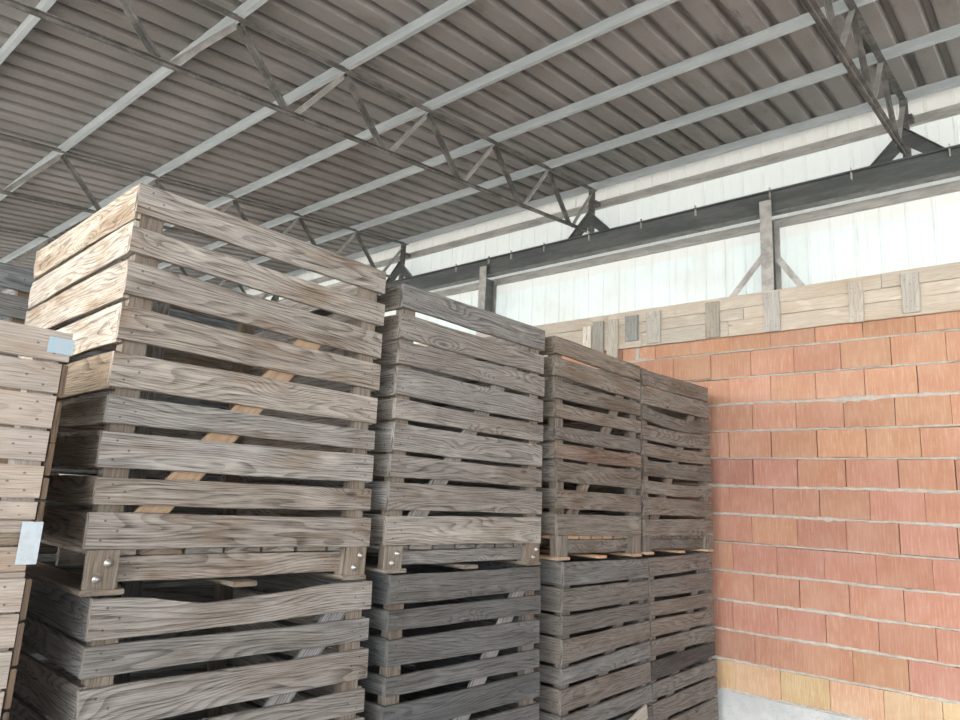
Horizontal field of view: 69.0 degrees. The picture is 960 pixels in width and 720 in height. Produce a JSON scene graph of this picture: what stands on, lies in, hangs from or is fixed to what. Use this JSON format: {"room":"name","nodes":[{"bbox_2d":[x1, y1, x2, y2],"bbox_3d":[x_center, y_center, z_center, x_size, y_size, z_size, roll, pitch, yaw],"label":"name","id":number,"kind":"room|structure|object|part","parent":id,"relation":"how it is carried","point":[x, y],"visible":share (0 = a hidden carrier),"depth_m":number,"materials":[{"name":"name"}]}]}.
{"room":"warehouse","nodes":[
{"label":"warehouse","id":0,"kind":"room"},
{"bbox_2d":[0,0,959,291],"bbox_3d":[-3.207,-2.351,5.458,21.531,1.313,10.851,-7,-15,40],"label":"ceiling","id":1,"kind":"structure","parent":0,"point":[58,79],"depth_m":6.08,"materials":[{"name":"grey metal"}]},
{"bbox_2d":[0,0,267,200],"bbox_3d":[-2.880,-2.236,5.849,21.500,0.085,0.036,-7,-15,40],"label":"steel beam","id":2,"kind":"structure","parent":1,"relation":"attached to","point":[245,9],"depth_m":5.83,"materials":[{"name":"metal"}]},
{"bbox_2d":[163,0,677,230],"bbox_3d":[-1.681,-2.105,7.245,21.500,0.085,0.036,-7,-15,40],"label":"steel beam","id":3,"kind":"structure","parent":1,"relation":"attached to","point":[646,7],"depth_m":5.82,"materials":[{"name":"metal"}]},
{"bbox_2d":[241,86,959,343],"bbox_3d":[-0.017,-0.810,9.380,22.045,2.500,0.012,-7,-15,40],"label":"wall","id":4,"kind":"structure","parent":0,"point":[925,232],"depth_m":7.29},
{"bbox_2d":[254,103,959,297],"bbox_3d":[-0.008,-1.673,9.547,22.000,0.085,0.041,-7,-15,40],"label":"roof beam","id":5,"kind":"structure","parent":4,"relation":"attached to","point":[952,110],"depth_m":7.51,"materials":[{"name":"grey metal"}]},
{"bbox_2d":[433,180,959,296],"bbox_3d":[-0.044,-0.987,9.409,22.000,0.085,0.041,-7,-15,40],"label":"rail","id":6,"kind":"object","parent":4,"relation":"attached to","point":[954,186],"visible":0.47,"depth_m":7.18,"materials":[{"name":"grey metal"}]},
{"bbox_2d":[562,311,959,719],"bbox_3d":[1.997,1.398,6.729,12.757,3.196,0.251,-7,-15,40],"label":"wall","id":7,"kind":"structure","parent":0,"point":[834,452],"depth_m":5.77,"materials":[{"name":"brick"}]},
{"bbox_2d":[476,266,496,334],"bbox_3d":[0.083,-0.551,8.969,0.110,1.300,0.235,-7,-15,40],"label":"steel column","id":8,"kind":"structure","parent":7,"relation":"on","point":[487,294],"depth_m":9.01,"materials":[{"name":"grey metal"}]},
{"bbox_2d":[385,143,959,290],"bbox_3d":[-0.168,-1.174,9.289,22.000,0.270,0.085,-7,-15,40],"label":"steel beam","id":9,"kind":"structure","parent":8,"relation":"attached to","point":[943,163],"depth_m":7.09,"materials":[{"name":"grey metal"}]},
{"bbox_2d":[0,227,278,300],"bbox_3d":[-6.979,-1.548,8.416,0.574,1.757,10.572,-7,-15,40],"label":"roof truss","id":10,"kind":"object","parent":9,"relation":"on","point":[274,298],"visible":0.16,"depth_m":9.59,"materials":[{"name":"metal"}]},
{"bbox_2d":[0,133,411,281],"bbox_3d":[-4.533,-1.841,6.343,0.574,1.757,10.572,-7,-15,40],"label":"roof truss","id":11,"kind":"object","parent":9,"relation":"on","point":[400,269],"visible":0.78,"depth_m":7.71,"materials":[{"name":"metal"}]},
{"bbox_3d":[-1.143,-1.446,10.289,0.060,0.570,0.050,-7,-15,40],"label":"post","id":12,"kind":"part","parent":11,"relation":"part of","materials":[{"name":"metal"}]},
{"bbox_2d":[0,0,609,237],"bbox_3d":[-2.078,-2.135,4.264,0.574,1.757,10.572,-7,-15,40],"label":"roof truss","id":13,"kind":"object","parent":9,"relation":"on","point":[590,222],"visible":1,"depth_m":5.37,"materials":[{"name":"metal"}]},
{"bbox_3d":[1.311,-1.740,8.210,0.060,0.570,0.050,-7,-15,40],"label":"post","id":14,"kind":"part","parent":13,"relation":"part of","materials":[{"name":"metal"}]},
{"bbox_2d":[801,0,944,165],"bbox_3d":[0.353,-2.426,2.204,0.574,1.757,10.572,-7,-15,40],"label":"roof truss","id":15,"kind":"object","parent":9,"relation":"on","point":[903,138],"visible":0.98,"depth_m":5.21,"materials":[{"name":"metal"}]},
{"bbox_2d":[0,0,56,64],"bbox_3d":[-3.479,-2.301,5.151,21.500,0.085,0.036,-7,-15,40],"label":"steel beam","id":16,"kind":"structure","parent":15,"relation":"on","point":[30,21],"depth_m":4.91,"materials":[{"name":"metal"}]},
{"bbox_2d":[0,0,475,262],"bbox_3d":[-2.281,-2.170,6.547,21.500,0.085,0.036,-7,-15,40],"label":"steel beam","id":17,"kind":"structure","parent":15,"relation":"on","point":[449,7],"depth_m":5.97,"materials":[{"name":"metal"}]},
{"bbox_2d":[158,0,875,268],"bbox_3d":[-1.082,-2.039,7.943,21.500,0.085,0.036,-7,-15,40],"label":"beam","id":18,"kind":"structure","parent":15,"relation":"on","point":[804,20],"depth_m":6.14,"materials":[{"name":"metal"}]},
{"bbox_2d":[196,24,959,280],"bbox_3d":[-0.483,-1.974,8.642,21.500,0.085,0.036,-7,-15,40],"label":"beam","id":19,"kind":"structure","parent":15,"relation":"on","point":[942,35],"depth_m":6.64,"materials":[{"name":"metal"}]},
{"bbox_2d":[232,75,959,291],"bbox_3d":[0.117,-1.909,9.340,21.500,0.085,0.036,-7,-15,40],"label":"beam","id":20,"kind":"structure","parent":15,"relation":"on","point":[953,82],"depth_m":7.50,"materials":[{"name":"metal"}]},
{"bbox_3d":[3.743,-2.031,6.150,0.060,0.570,0.050,-7,-15,40],"label":"post","id":21,"kind":"part","parent":15,"relation":"part of","materials":[{"name":"metal"}]},
{"bbox_2d":[417,262,959,357],"bbox_3d":[2.024,-0.319,6.939,12.200,0.498,0.093,-7,-15,40],"label":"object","id":22,"kind":"object","parent":7,"relation":"attached to","point":[878,296],"visible":0.71,"depth_m":6.33,"materials":[{"name":"beige wood"}]},
{"bbox_2d":[729,199,804,296],"bbox_3d":[2.742,-0.870,6.716,0.809,1.300,0.235,-7,-15,40],"label":"steel column","id":23,"kind":"structure","parent":7,"relation":"on","point":[771,262],"depth_m":6.67,"materials":[{"name":"grey metal"}]},
{"bbox_2d":[679,688,857,719],"bbox_3d":[1.869,3.136,6.424,12.400,0.394,0.272,-7,-15,40],"label":"trim","id":24,"kind":"structure","parent":7,"relation":"attached to","point":[731,706],"depth_m":5.87,"materials":[{"name":"concrete"}]},
{"bbox_3d":[-2.962,2.588,3.905,24.000,0.120,11.280,-7,-15,40],"label":"floor","id":25,"kind":"structure","parent":0,"visible":0},
{"bbox_2d":[13,552,214,719],"bbox_3d":[-2.482,1.885,4.322,1.286,1.468,1.233,-7,-15,40],"label":"crate","id":26,"kind":"object","parent":25,"relation":"on","point":[41,556],"visible":0.02,"depth_m":4.10,"materials":[{"name":"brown wood"}]},
{"bbox_2d":[0,288,261,501],"bbox_3d":[-2.407,0.438,4.615,1.287,1.472,1.233,-7,-15,40],"label":"crate","id":27,"kind":"object","parent":26,"relation":"on","point":[173,312],"visible":0.02,"depth_m":4.39,"materials":[{"name":"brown wood"}]},
{"bbox_3d":[-2.882,0.427,5.034,0.028,1.327,1.232,-7,-15,40],"label":"panel","id":28,"kind":"part","parent":27,"relation":"part of","materials":[{"name":"grey wood"}]},
{"bbox_3d":[-2.018,0.480,5.069,1.234,1.334,0.027,-7,-15,40],"label":"panel","id":29,"kind":"part","parent":27,"relation":"part of","materials":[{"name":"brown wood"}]},
{"bbox_2d":[2,561,371,719],"bbox_3d":[-1.389,1.690,3.077,1.287,1.468,1.308,-7,-15,40],"label":"crate","id":30,"kind":"object","parent":25,"relation":"on","point":[98,641],"visible":0.84,"depth_m":2.69,"materials":[{"name":"grey wood"}]},
{"bbox_3d":[-1.777,1.510,2.644,1.237,1.325,0.048,-8,-16,42],"label":"panel","id":31,"kind":"part","parent":30,"relation":"part of","materials":[{"name":"grey wood"}]},
{"bbox_3d":[-1.307,1.538,2.281,0.055,1.420,0.124,-7,-15,40],"label":"corner post","id":32,"kind":"part","parent":30,"relation":"part of","materials":[{"name":"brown wood"}]},
{"bbox_3d":[-1.849,1.683,3.512,0.028,1.324,1.263,-7,-15,40],"label":"panel","id":33,"kind":"part","parent":30,"relation":"part of","materials":[{"name":"grey wood"}]},
{"bbox_2d":[4,182,385,596],"bbox_3d":[-1.351,0.232,3.320,1.294,1.473,1.300,-7,-15,40],"label":"crate","id":34,"kind":"object","parent":30,"relation":"on","point":[118,523],"visible":0.88,"depth_m":2.79,"materials":[{"name":"grey wood"}]},
{"bbox_3d":[-1.805,0.935,3.583,0.030,0.092,0.986,-7,-15,40],"label":"rail","id":35,"kind":"part","parent":34,"relation":"part of","materials":[{"name":"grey wood"}]},
{"bbox_3d":[-1.739,0.052,2.895,1.236,1.328,0.035,-8,-16,42],"label":"panel","id":36,"kind":"part","parent":34,"relation":"part of","materials":[{"name":"grey wood"}]},
{"bbox_3d":[-1.272,0.081,2.529,0.055,1.424,0.113,-7,-15,40],"label":"corner post","id":37,"kind":"part","parent":34,"relation":"part of","materials":[{"name":"brown wood"}]},
{"bbox_3d":[-1.810,0.227,3.764,0.027,1.327,1.240,-7,-15,40],"label":"panel","id":38,"kind":"part","parent":34,"relation":"part of","materials":[{"name":"grey wood"}]},
{"bbox_3d":[-1.397,0.880,3.206,0.031,0.092,0.986,-7,-15,40],"label":"rail","id":39,"kind":"part","parent":34,"relation":"part of","materials":[{"name":"grey wood"}]},
{"bbox_3d":[-0.965,0.821,2.808,0.030,0.092,0.986,-7,-15,40],"label":"rail","id":40,"kind":"part","parent":34,"relation":"part of","materials":[{"name":"grey wood"}]},
{"bbox_3d":[-1.439,0.394,4.115,0.055,1.424,0.116,-7,-15,40],"label":"corner post","id":41,"kind":"part","parent":34,"relation":"part of","materials":[{"name":"grey wood"}]},
{"bbox_3d":[-0.970,0.271,3.772,1.237,1.330,0.051,-8,-16,42],"label":"panel","id":42,"kind":"part","parent":34,"relation":"part of","materials":[{"name":"grey wood"}]},
{"bbox_3d":[-0.578,0.277,3.321,0.055,1.424,0.116,-7,-15,40],"label":"corner post","id":43,"kind":"part","parent":34,"relation":"part of","materials":[{"name":"brown wood"}]},
{"bbox_3d":[-1.472,1.851,3.871,0.055,1.420,0.130,-7,-15,40],"label":"corner post","id":44,"kind":"part","parent":30,"relation":"part of","materials":[{"name":"grey wood"}]},
{"bbox_3d":[-1.002,1.731,3.528,1.237,1.327,0.065,-8,-16,42],"label":"panel","id":45,"kind":"part","parent":30,"relation":"part of","materials":[{"name":"grey wood"}]},
{"bbox_3d":[-0.607,1.736,3.079,0.055,1.420,0.130,-7,-15,40],"label":"corner post","id":46,"kind":"part","parent":30,"relation":"part of","materials":[{"name":"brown wood"}]},
{"bbox_2d":[227,587,380,665],"bbox_3d":[-1.638,2.123,5.284,1.286,1.468,1.231,-7,-15,40],"label":"crate","id":47,"kind":"object","parent":25,"relation":"on","point":[228,662],"visible":0.02,"depth_m":4.55,"materials":[{"name":"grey wood"}]},
{"bbox_2d":[234,551,540,719],"bbox_3d":[-0.534,1.922,4.053,1.287,1.488,1.272,-7,-15,40],"label":"crate","id":48,"kind":"object","parent":25,"relation":"on","point":[495,618],"visible":0.54,"depth_m":3.70,"materials":[{"name":"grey wood"}]},
{"bbox_3d":[-1.010,1.913,4.471,0.026,1.347,1.271,-7,-15,40],"label":"panel","id":49,"kind":"part","parent":48,"relation":"part of","materials":[{"name":"brown wood"}]},
{"bbox_3d":[-0.920,1.744,3.623,1.234,1.350,0.062,-7,-15,40],"label":"panel","id":50,"kind":"part","parent":48,"relation":"part of","materials":[{"name":"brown wood"}]},
{"bbox_3d":[-0.434,1.775,3.278,0.055,1.439,0.138,-7,-15,40],"label":"corner post","id":51,"kind":"part","parent":48,"relation":"part of","materials":[{"name":"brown wood"}]},
{"bbox_2d":[245,283,544,573],"bbox_3d":[-0.494,0.464,4.299,1.294,1.456,1.269,-7,-15,40],"label":"crate","id":52,"kind":"object","parent":48,"relation":"on","point":[491,430],"visible":0.63,"depth_m":3.78,"materials":[{"name":"grey wood"}]},
{"bbox_3d":[-0.972,0.466,4.718,0.027,1.330,1.267,-7,-15,40],"label":"panel","id":53,"kind":"part","parent":52,"relation":"part of","materials":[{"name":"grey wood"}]},
{"bbox_3d":[-0.892,0.302,3.859,1.234,1.302,0.034,-7,-15,40],"label":"panel","id":54,"kind":"part","parent":52,"relation":"part of","materials":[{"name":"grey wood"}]},
{"bbox_3d":[-0.539,1.116,4.184,0.030,0.074,1.016,-7,-15,40],"label":"rail","id":55,"kind":"part","parent":52,"relation":"part of","materials":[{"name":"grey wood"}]},
{"bbox_3d":[-0.407,0.316,3.517,0.055,1.408,0.108,-7,-15,40],"label":"corner post","id":56,"kind":"part","parent":52,"relation":"part of","materials":[{"name":"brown wood"}]},
{"bbox_3d":[-0.090,1.063,3.804,0.031,0.074,1.016,-7,-15,40],"label":"rail","id":57,"kind":"part","parent":52,"relation":"part of","materials":[{"name":"grey wood"}]},
{"bbox_3d":[-0.017,0.350,3.909,0.026,1.327,1.269,-7,-15,40],"label":"panel","id":58,"kind":"part","parent":52,"relation":"part of","materials":[{"name":"grey wood"}]},
{"bbox_3d":[-0.103,0.518,4.761,1.234,1.340,0.055,-7,-15,40],"label":"panel","id":59,"kind":"part","parent":52,"relation":"part of","materials":[{"name":"grey wood"}]},
{"bbox_3d":[0.306,0.517,4.329,0.055,1.408,0.118,-7,-15,40],"label":"corner post","id":60,"kind":"part","parent":52,"relation":"part of","materials":[{"name":"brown wood"}]},
{"bbox_3d":[-0.052,1.795,3.664,0.026,1.339,1.268,-7,-15,40],"label":"panel","id":61,"kind":"part","parent":48,"relation":"part of","materials":[{"name":"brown wood"}]},
{"bbox_3d":[-0.147,1.963,4.504,1.234,1.344,0.077,-7,-15,40],"label":"panel","id":62,"kind":"part","parent":48,"relation":"part of","materials":[{"name":"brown wood"}]},
{"bbox_3d":[0.262,1.972,4.072,0.055,1.439,0.144,-7,-15,40],"label":"corner post","id":63,"kind":"part","parent":48,"relation":"part of","materials":[{"name":"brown wood"}]},
{"bbox_2d":[399,571,416,667],"bbox_3d":[-0.809,2.358,6.228,1.285,1.469,1.231,-7,-15,40],"label":"crate","id":64,"kind":"object","parent":25,"relation":"on","point":[407,572],"visible":0.02,"depth_m":5.61,"materials":[{"name":"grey wood"}]},
{"bbox_2d":[404,367,493,486],"bbox_3d":[-0.734,0.910,6.522,1.286,1.471,1.232,-7,-15,40],"label":"crate","id":65,"kind":"object","parent":64,"relation":"on","point":[413,368],"visible":0.02,"depth_m":6.05,"materials":[{"name":"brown wood"}]},
{"bbox_2d":[414,547,652,719],"bbox_3d":[0.399,2.176,5.118,1.287,1.506,1.216,-7,-15,40],"label":"crate","id":66,"kind":"object","parent":25,"relation":"on","point":[607,662],"visible":0.52,"depth_m":4.64,"materials":[{"name":"grey wood"}]},
{"bbox_3d":[0.026,2.002,4.703,1.234,1.366,0.042,-7,-15,40],"label":"panel","id":67,"kind":"part","parent":66,"relation":"part of","materials":[{"name":"grey wood"}]},
{"bbox_2d":[417,336,641,560],"bbox_3d":[0.355,0.699,5.274,1.286,1.433,1.201,-7,-15,40],"label":"crate","id":68,"kind":"object","parent":66,"relation":"on","point":[583,457],"visible":0.49,"depth_m":4.81,"materials":[{"name":"brown wood"}]},
{"bbox_3d":[0.011,0.528,4.894,1.234,1.274,0.116,-7,-15,40],"label":"panel","id":69,"kind":"part","parent":68,"relation":"part of","materials":[{"name":"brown wood"}]},
{"bbox_3d":[0.342,1.334,5.194,0.030,0.093,0.860,-7,-15,40],"label":"rail","id":70,"kind":"part","parent":68,"relation":"part of","materials":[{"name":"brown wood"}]},
{"bbox_3d":[0.499,0.565,4.551,0.055,1.383,0.202,-7,-15,40],"label":"corner post","id":71,"kind":"part","parent":68,"relation":"part of","materials":[{"name":"brown wood"}]},
{"bbox_3d":[0.725,0.738,5.707,1.234,1.301,0.058,-7,-15,40],"label":"panel","id":72,"kind":"part","parent":68,"relation":"part of","materials":[{"name":"brown wood"}]},
{"bbox_3d":[0.836,0.578,4.883,0.027,1.291,1.191,-7,-15,40],"label":"panel","id":73,"kind":"part","parent":68,"relation":"part of","materials":[{"name":"brown wood"}]},
{"bbox_3d":[0.790,1.280,4.814,0.031,0.093,0.860,-7,-15,40],"label":"rail","id":74,"kind":"part","parent":68,"relation":"part of","materials":[{"name":"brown wood"}]},
{"bbox_3d":[1.134,0.744,5.275,0.055,1.383,0.123,-7,-15,40],"label":"corner post","id":75,"kind":"part","parent":68,"relation":"part of","materials":[{"name":"brown wood"}]},
{"bbox_3d":[0.510,2.033,4.356,0.055,1.457,0.121,-7,-15,40],"label":"corner post","id":76,"kind":"part","parent":66,"relation":"part of","materials":[{"name":"grey wood"}]},
{"bbox_3d":[0.756,2.215,5.535,1.234,1.352,0.111,-7,-15,40],"label":"panel","id":77,"kind":"part","parent":66,"relation":"part of","materials":[{"name":"grey wood"}]},
{"bbox_3d":[0.878,2.051,4.726,0.027,1.355,1.212,-7,-15,40],"label":"panel","id":78,"kind":"part","parent":66,"relation":"part of","materials":[{"name":"grey wood"}]},
{"bbox_3d":[1.167,2.218,5.105,0.055,1.457,0.181,-7,-15,40],"label":"corner post","id":79,"kind":"part","parent":66,"relation":"part of","materials":[{"name":"grey wood"}]},
{"bbox_2d":[539,547,718,719],"bbox_3d":[1.162,2.386,5.989,1.287,1.517,1.259,-7,-15,40],"label":"crate","id":80,"kind":"object","parent":25,"relation":"on","point":[683,582],"visible":0.37,"depth_m":5.59,"materials":[{"name":"grey wood"}]},
{"bbox_3d":[0.789,2.220,5.573,1.234,1.357,0.096,-7,-15,40],"label":"panel","id":81,"kind":"part","parent":80,"relation":"part of","materials":[{"name":"grey wood"}]},
{"bbox_2d":[513,368,713,554],"bbox_3d":[1.176,0.912,6.206,1.287,1.446,1.342,-7,-15,40],"label":"crate","id":82,"kind":"object","parent":80,"relation":"on","point":[665,443],"visible":0.41,"depth_m":5.75,"materials":[{"name":"brown wood"}]},
{"bbox_3d":[0.771,0.750,5.752,1.234,1.267,0.078,-7,-15,40],"label":"panel","id":83,"kind":"part","parent":82,"relation":"part of","materials":[{"name":"brown wood"}]},
{"bbox_3d":[1.257,0.760,5.410,0.055,1.398,0.159,-7,-15,40],"label":"corner post","id":84,"kind":"part","parent":82,"relation":"part of","materials":[{"name":"brown wood"}]},
{"bbox_3d":[1.575,0.963,6.671,1.234,1.322,0.098,-7,-15,40],"label":"panel","id":85,"kind":"part","parent":82,"relation":"part of","materials":[{"name":"brown wood"}]},
{"bbox_3d":[1.654,0.791,5.811,0.027,1.312,1.331,-7,-15,40],"label":"panel","id":86,"kind":"part","parent":82,"relation":"part of","materials":[{"name":"brown wood"}]},
{"bbox_3d":[1.594,1.504,5.724,0.031,0.080,1.040,-7,-15,40],"label":"rail","id":87,"kind":"part","parent":82,"relation":"part of","materials":[{"name":"brown wood"}]},
{"bbox_3d":[1.986,0.966,6.241,0.055,1.398,0.166,-7,-15,40],"label":"corner post","id":88,"kind":"part","parent":82,"relation":"part of","materials":[{"name":"brown wood"}]},
{"bbox_3d":[1.276,2.243,5.230,0.055,1.469,0.180,-7,-15,40],"label":"corner post","id":89,"kind":"part","parent":80,"relation":"part of","materials":[{"name":"grey wood"}]},
{"bbox_3d":[1.526,2.416,6.416,1.234,1.369,0.129,-7,-15,40],"label":"panel","id":90,"kind":"part","parent":80,"relation":"part of","materials":[{"name":"grey wood"}]},
{"bbox_3d":[1.643,2.259,5.598,0.027,1.371,1.254,-7,-15,40],"label":"panel","id":91,"kind":"part","parent":80,"relation":"part of","materials":[{"name":"grey wood"}]},
{"bbox_3d":[1.937,2.430,5.984,0.055,1.469,0.197,-7,-15,40],"label":"corner post","id":92,"kind":"part","parent":80,"relation":"part of","materials":[{"name":"grey wood"}]},
{"bbox_2d":[629,704,647,719],"bbox_3d":[0.484,2.461,3.985,0.022,0.499,2.344,-5,-14,36],"label":"board","id":93,"kind":"object","parent":25,"relation":"on","point":[641,714],"visible":1,"depth_m":4.86,"materials":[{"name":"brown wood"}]},
{"bbox_3d":[-2.230,1.739,1.784,1.005,0.775,1.265,-7,-15,40],"label":"crate","id":94,"kind":"object","parent":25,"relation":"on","visible":0},
{"bbox_2d":[0,577,31,719],"bbox_3d":[-2.190,0.980,1.937,1.005,0.775,1.264,-7,-15,40],"label":"crate","id":95,"kind":"object","parent":94,"relation":"on","point":[14,592],"visible":0.91,"depth_m":2.10,"materials":[{"name":"beige wood"}]},
{"bbox_3d":[-1.478,1.008,2.076,0.058,0.650,0.075,-7,-15,40],"label":"corner post","id":96,"kind":"part","parent":95,"relation":"part of","materials":[{"name":"beige wood"}]},
{"bbox_2d":[0,320,74,578],"bbox_3d":[-2.149,0.223,2.091,1.007,0.777,1.268,-7,-15,40],"label":"crate","id":97,"kind":"object","parent":95,"relation":"on","point":[30,388],"visible":1,"depth_m":2.18,"materials":[{"name":"beige wood"}]},
{"bbox_3d":[-1.800,0.501,1.711,0.030,0.079,1.219,-7,-15,40],"label":"rail","id":98,"kind":"part","parent":97,"relation":"part of","materials":[{"name":"beige wood"}]},
{"bbox_3d":[-1.439,0.249,2.229,0.058,0.650,0.075,-7,-15,40],"label":"corner post","id":99,"kind":"part","parent":97,"relation":"part of","materials":[{"name":"beige wood"}]},
{"bbox_3d":[-1.391,0.565,2.158,0.002,0.128,0.059,-7,-15,40],"label":"corner plate","id":100,"kind":"part","parent":97,"relation":"part of","materials":[{"name":"silver metal"}]},
{"bbox_3d":[-1.746,0.311,2.557,0.998,0.511,0.017,-7,-15,40],"label":"panel","id":101,"kind":"part","parent":97,"relation":"part of","materials":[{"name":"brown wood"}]},
{"bbox_3d":[-3.350,1.640,3.331,1.287,1.469,1.234,-7,-15,40],"label":"crate","id":102,"kind":"object","parent":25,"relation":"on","visible":0},
{"bbox_2d":[0,262,36,356],"bbox_3d":[-3.276,0.193,3.623,1.286,1.472,1.232,-7,-15,40],"label":"crate","id":103,"kind":"object","parent":102,"relation":"on","point":[18,281],"visible":0.25,"depth_m":3.69,"materials":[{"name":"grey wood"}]},
{"bbox_3d":[-2.887,0.235,4.078,1.234,1.336,0.027,-7,-15,40],"label":"panel","id":104,"kind":"part","parent":103,"relation":"part of","materials":[{"name":"grey wood"}]},
{"bbox_3d":[-2.484,0.241,3.638,0.055,1.423,0.100,-7,-15,40],"label":"corner post","id":105,"kind":"part","parent":103,"relation":"part of","materials":[{"name":"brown wood"}]}
]}

